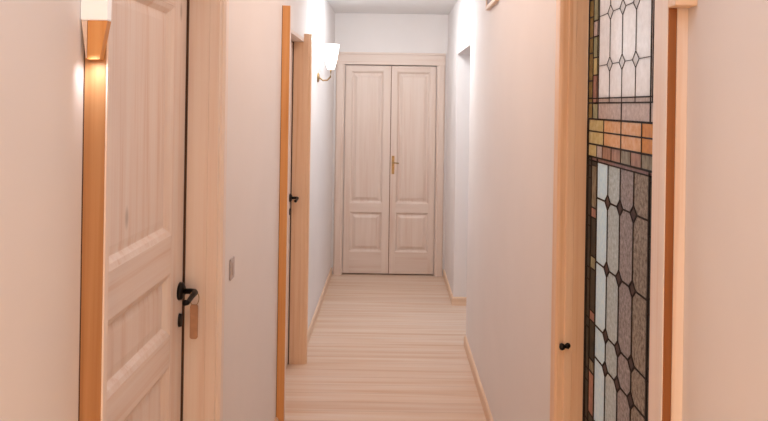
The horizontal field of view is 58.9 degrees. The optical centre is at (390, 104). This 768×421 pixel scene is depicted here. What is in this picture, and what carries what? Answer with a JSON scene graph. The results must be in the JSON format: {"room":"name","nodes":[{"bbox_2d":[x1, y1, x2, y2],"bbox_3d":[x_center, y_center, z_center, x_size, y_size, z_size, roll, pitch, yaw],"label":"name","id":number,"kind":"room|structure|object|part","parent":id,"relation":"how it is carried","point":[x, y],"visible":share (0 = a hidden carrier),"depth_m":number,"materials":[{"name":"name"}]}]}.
{"room":"home hallway","nodes":[
{"label":"home hallway","id":0,"kind":"room"},
{"bbox_2d":[0,0,334,420],"bbox_3d":[-0.646,0.375,2.670,0.160,2.550,7.940,1,0,0],"label":"wall","id":1,"kind":"structure","parent":0,"point":[42,41],"depth_m":1.21,"materials":[{"name":"white paint"}]},
{"bbox_2d":[81,0,111,59],"bbox_3d":[-0.531,-0.197,1.226,0.049,0.230,0.022,1,0,0],"label":"wall sconce","id":2,"kind":"object","parent":1,"relation":"attached to","point":[95,14],"visible":1,"depth_m":1.22,"materials":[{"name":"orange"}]},
{"bbox_3d":[-0.551,-0.118,1.229,0.010,0.068,0.016,1,0,0],"label":"plate","id":3,"kind":"part","parent":2,"relation":"part of","materials":[{"name":"brown wood"}]},
{"bbox_3d":[-0.530,-0.232,1.226,0.049,0.160,0.022,1,0,0],"label":"lamp shade","id":4,"kind":"part","parent":2,"relation":"part of","materials":[{"name":"white glass"}]},
{"bbox_2d":[106,0,197,420],"bbox_3d":[-0.628,0.624,1.688,0.099,2.037,0.792,1,0,0],"label":"door","id":5,"kind":"structure","parent":1,"relation":"in","point":[146,288],"depth_m":1.80,"materials":[{"name":"brown wood"}]},
{"bbox_3d":[-0.660,0.711,1.688,0.038,0.093,0.562,1,0,0],"label":"rail","id":6,"kind":"part","parent":5,"relation":"part of","materials":[{"name":"brown wood"}]},
{"bbox_3d":[-0.655,0.576,1.688,0.029,0.177,0.562,1,0,0],"label":"panel","id":7,"kind":"part","parent":5,"relation":"part of","materials":[{"name":"brown wood"}]},
{"bbox_3d":[-0.656,0.431,1.688,0.038,0.113,0.562,1,0,0],"label":"rail","id":8,"kind":"part","parent":5,"relation":"part of","materials":[{"name":"brown wood"}]},
{"bbox_3d":[-0.646,0.045,1.688,0.029,0.660,0.562,1,0,0],"label":"panel","id":9,"kind":"part","parent":5,"relation":"part of","materials":[{"name":"brown wood"}]},
{"bbox_3d":[-0.663,1.104,1.688,0.029,0.692,0.562,1,0,0],"label":"panel","id":10,"kind":"part","parent":5,"relation":"part of","materials":[{"name":"brown wood"}]},
{"bbox_3d":[-0.644,-0.340,1.688,0.038,0.110,0.562,1,0,0],"label":"rail","id":11,"kind":"part","parent":5,"relation":"part of","materials":[{"name":"brown wood"}]},
{"bbox_3d":[-0.636,0.650,2.054,0.008,0.042,0.026,1,0,0],"label":"keyhole plate","id":12,"kind":"part","parent":5,"relation":"part of","materials":[{"name":"metal"}]},
{"bbox_3d":[-0.632,0.562,2.054,0.014,0.054,0.054,1,0,0],"label":"lever handle","id":13,"kind":"part","parent":5,"relation":"part of","materials":[{"name":"metal"}]},
{"bbox_2d":[190,292,198,338],"bbox_3d":[-0.592,0.630,2.044,0.030,0.146,0.004,1,0,0],"label":"tag","id":14,"kind":"object","parent":5,"relation":"hanging from","point":[194,307],"visible":0.87,"depth_m":2.04,"materials":[{"name":"brown wood"}]},
{"bbox_2d":[78,0,228,420],"bbox_3d":[-0.626,0.598,1.701,0.207,2.105,0.929,1,0,0],"label":"door frame","id":15,"kind":"structure","parent":1,"relation":"attached to","point":[207,26],"depth_m":2.09,"materials":[{"name":"brown wood"}]},
{"bbox_3d":[-0.550,0.661,1.246,0.040,1.980,0.018,1,0,0],"label":"post","id":16,"kind":"part","parent":15,"relation":"part of","materials":[{"name":"brown wood"}]},
{"bbox_3d":[-0.546,0.599,2.128,0.047,2.105,0.076,1,0,0],"label":"post","id":17,"kind":"part","parent":15,"relation":"part of","materials":[{"name":"brown wood"}]},
{"bbox_2d":[229,256,234,280],"bbox_3d":[-0.564,0.581,2.420,0.010,0.076,0.056,1,0,0],"label":"light switch","id":18,"kind":"object","parent":1,"relation":"attached to","point":[232,260],"visible":1,"depth_m":2.41,"materials":[{"name":"beige plastic"}]},
{"bbox_2d":[286,42,298,365],"bbox_3d":[-0.628,0.624,3.911,0.099,2.037,0.822,1,0,0],"label":"door","id":19,"kind":"structure","parent":1,"relation":"in","point":[290,197],"depth_m":4.28,"materials":[{"name":"brown wood"}]},
{"bbox_2d":[276,5,311,420],"bbox_3d":[-0.626,0.572,3.929,0.207,2.157,0.954,1,0,0],"label":"door frame","id":20,"kind":"structure","parent":1,"relation":"attached to","point":[302,47],"depth_m":4.33,"materials":[{"name":"brown wood"}]},
{"bbox_3d":[-0.549,0.573,3.463,0.040,2.157,0.020,1,0,0],"label":"post","id":21,"kind":"part","parent":20,"relation":"part of","materials":[{"name":"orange wood"}]},
{"bbox_3d":[-0.546,0.599,4.368,0.047,2.105,0.076,1,0,0],"label":"post","id":22,"kind":"part","parent":20,"relation":"part of","materials":[{"name":"brown wood"}]},
{"bbox_2d":[307,268,331,345],"bbox_3d":[-0.579,1.616,5.514,0.014,0.070,2.212,1,0,0],"label":"baseboard","id":23,"kind":"structure","parent":1,"relation":"attached to","point":[318,307],"depth_m":5.41,"materials":[{"name":"brown wood"}]},
{"bbox_2d":[317,44,338,81],"bbox_3d":[-0.474,-0.315,5.150,0.161,0.286,0.124,1,0,0],"label":"wall sconce","id":24,"kind":"object","parent":1,"relation":"attached to","point":[330,50],"visible":1,"depth_m":5.11,"materials":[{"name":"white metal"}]},
{"bbox_3d":[-0.454,-0.362,5.150,0.124,0.190,0.124,1,0,0],"label":"lamp shade","id":25,"kind":"part","parent":24,"relation":"part of","materials":[{"name":"white glass"}]},
{"bbox_2d":[285,273,485,420],"bbox_3d":[0.673,1.701,2.670,3.200,0.060,8.340,1,0,0],"label":"floor","id":26,"kind":"structure","parent":0,"point":[381,347],"depth_m":4.45,"materials":[{"name":"brown wood"}]},
{"bbox_2d":[331,13,447,275],"bbox_3d":[-0.013,0.385,6.710,1.425,2.550,0.140,1,0,0],"label":"wall","id":27,"kind":"structure","parent":0,"point":[354,32],"depth_m":6.64,"materials":[{"name":"white paint"}]},
{"bbox_2d":[342,65,436,273],"bbox_3d":[-0.014,0.633,6.636,0.889,2.030,0.088,1,0,0],"label":"door","id":28,"kind":"structure","parent":27,"relation":"in","point":[376,136],"depth_m":6.65,"materials":[{"name":"brown wood"}]},
{"bbox_3d":[-0.255,1.538,6.661,0.313,0.213,0.038,1,0,0],"label":"rail","id":29,"kind":"part","parent":28,"relation":"part of","materials":[{"name":"brown wood"}]},
{"bbox_3d":[-0.250,1.239,6.657,0.313,0.385,0.029,1,0,0],"label":"panel","id":30,"kind":"part","parent":28,"relation":"part of","materials":[{"name":"brown wood"}]},
{"bbox_3d":[-0.246,1.001,6.661,0.313,0.090,0.038,1,0,0],"label":"rail","id":31,"kind":"part","parent":28,"relation":"part of","materials":[{"name":"brown wood"}]},
{"bbox_3d":[-0.235,0.314,6.657,0.313,1.285,0.029,1,0,0],"label":"panel","id":32,"kind":"part","parent":28,"relation":"part of","materials":[{"name":"brown wood"}]},
{"bbox_3d":[-0.225,-0.357,6.661,0.313,0.057,0.038,1,0,0],"label":"rail","id":33,"kind":"part","parent":28,"relation":"part of","materials":[{"name":"brown wood"}]},
{"bbox_3d":[0.020,0.585,6.638,0.026,0.180,0.005,1,0,0],"label":"lock plate","id":34,"kind":"part","parent":28,"relation":"part of","materials":[{"name":"gold metal"}]},
{"bbox_3d":[0.195,1.545,6.661,0.321,0.213,0.038,1,0,0],"label":"rail","id":35,"kind":"part","parent":28,"relation":"part of","materials":[{"name":"brown wood"}]},
{"bbox_3d":[0.204,1.008,6.661,0.321,0.090,0.038,1,0,0],"label":"rail","id":36,"kind":"part","parent":28,"relation":"part of","materials":[{"name":"brown wood"}]},
{"bbox_3d":[0.200,1.246,6.657,0.321,0.385,0.029,1,0,0],"label":"panel","id":37,"kind":"part","parent":28,"relation":"part of","materials":[{"name":"brown wood"}]},
{"bbox_3d":[0.214,0.321,6.657,0.321,1.285,0.029,1,0,0],"label":"panel","id":38,"kind":"part","parent":28,"relation":"part of","materials":[{"name":"brown wood"}]},
{"bbox_3d":[0.225,-0.350,6.661,0.321,0.057,0.038,1,0,0],"label":"rail","id":39,"kind":"part","parent":28,"relation":"part of","materials":[{"name":"brown wood"}]},
{"bbox_2d":[333,52,445,275],"bbox_3d":[-0.016,0.575,6.623,1.062,2.170,0.031,1,0,0],"label":"door frame","id":40,"kind":"structure","parent":27,"relation":"attached to","point":[359,58],"depth_m":6.61,"materials":[{"name":"brown wood"}]},
{"bbox_3d":[-0.505,0.627,6.627,0.085,2.050,0.025,1,0,0],"label":"casing","id":41,"kind":"part","parent":40,"relation":"part of","materials":[{"name":"brown wood"}]},
{"bbox_3d":[0.000,-0.450,6.623,1.062,0.120,0.031,1,0,0],"label":"head casing","id":42,"kind":"part","parent":40,"relation":"part of","materials":[{"name":"brown wood"}]},
{"bbox_3d":[0.474,0.642,6.627,0.080,2.050,0.025,1,0,0],"label":"casing","id":43,"kind":"part","parent":40,"relation":"part of","materials":[{"name":"brown wood"}]},
{"bbox_2d":[328,0,456,14],"bbox_3d":[0.715,-0.919,2.670,3.200,0.080,8.340,1,0,0],"label":"ceiling","id":44,"kind":"structure","parent":0,"point":[435,7],"depth_m":6.16,"materials":[{"name":"white paint"}]},
{"bbox_2d":[444,0,767,420],"bbox_3d":[0.619,0.395,2.670,0.160,2.550,7.940,1,0,0],"label":"wall","id":45,"kind":"structure","parent":0,"point":[501,62],"depth_m":2.37,"materials":[{"name":"white paint"}]},
{"bbox_2d":[443,269,466,305],"bbox_3d":[0.892,1.639,6.138,0.774,0.070,0.964,1,0,0],"label":"baseboard","id":46,"kind":"structure","parent":45,"relation":"attached to","point":[455,301],"depth_m":5.66,"materials":[{"name":"brown wood"}]},
{"bbox_2d":[464,335,493,420],"bbox_3d":[0.512,1.633,1.710,0.014,0.070,6.020,1,0,0],"label":"baseboard","id":47,"kind":"structure","parent":45,"relation":"attached to","point":[486,409],"depth_m":3.97,"materials":[{"name":"brown wood"}]},
{"bbox_2d":[485,0,498,10],"bbox_3d":[0.544,-0.671,3.655,0.021,0.280,0.350,1,0,0],"label":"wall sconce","id":48,"kind":"object","parent":45,"relation":"attached to","point":[489,4],"visible":1,"depth_m":3.71,"materials":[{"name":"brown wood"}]},
{"bbox_2d":[550,0,696,420],"bbox_3d":[0.593,0.569,1.658,0.207,2.200,0.888,1,0,0],"label":"door","id":49,"kind":"structure","parent":45,"relation":"in","point":[621,32],"depth_m":1.71,"materials":[{"name":"multicoloured glass"}]},
{"bbox_3d":[0.513,0.568,2.056,0.047,2.200,0.092,1,0,0],"label":"post","id":50,"kind":"part","parent":49,"relation":"part of","materials":[{"name":"brown wood"}]},
{"bbox_3d":[0.513,0.711,2.002,0.036,0.021,0.024,1,0,0],"label":"knob","id":51,"kind":"part","parent":49,"relation":"part of","materials":[{"name":"metal"}]},
{"bbox_3d":[0.507,0.568,1.281,0.016,2.200,0.062,1,0,0],"label":"post","id":52,"kind":"part","parent":49,"relation":"part of","materials":[{"name":"brown wood"}]}
]}

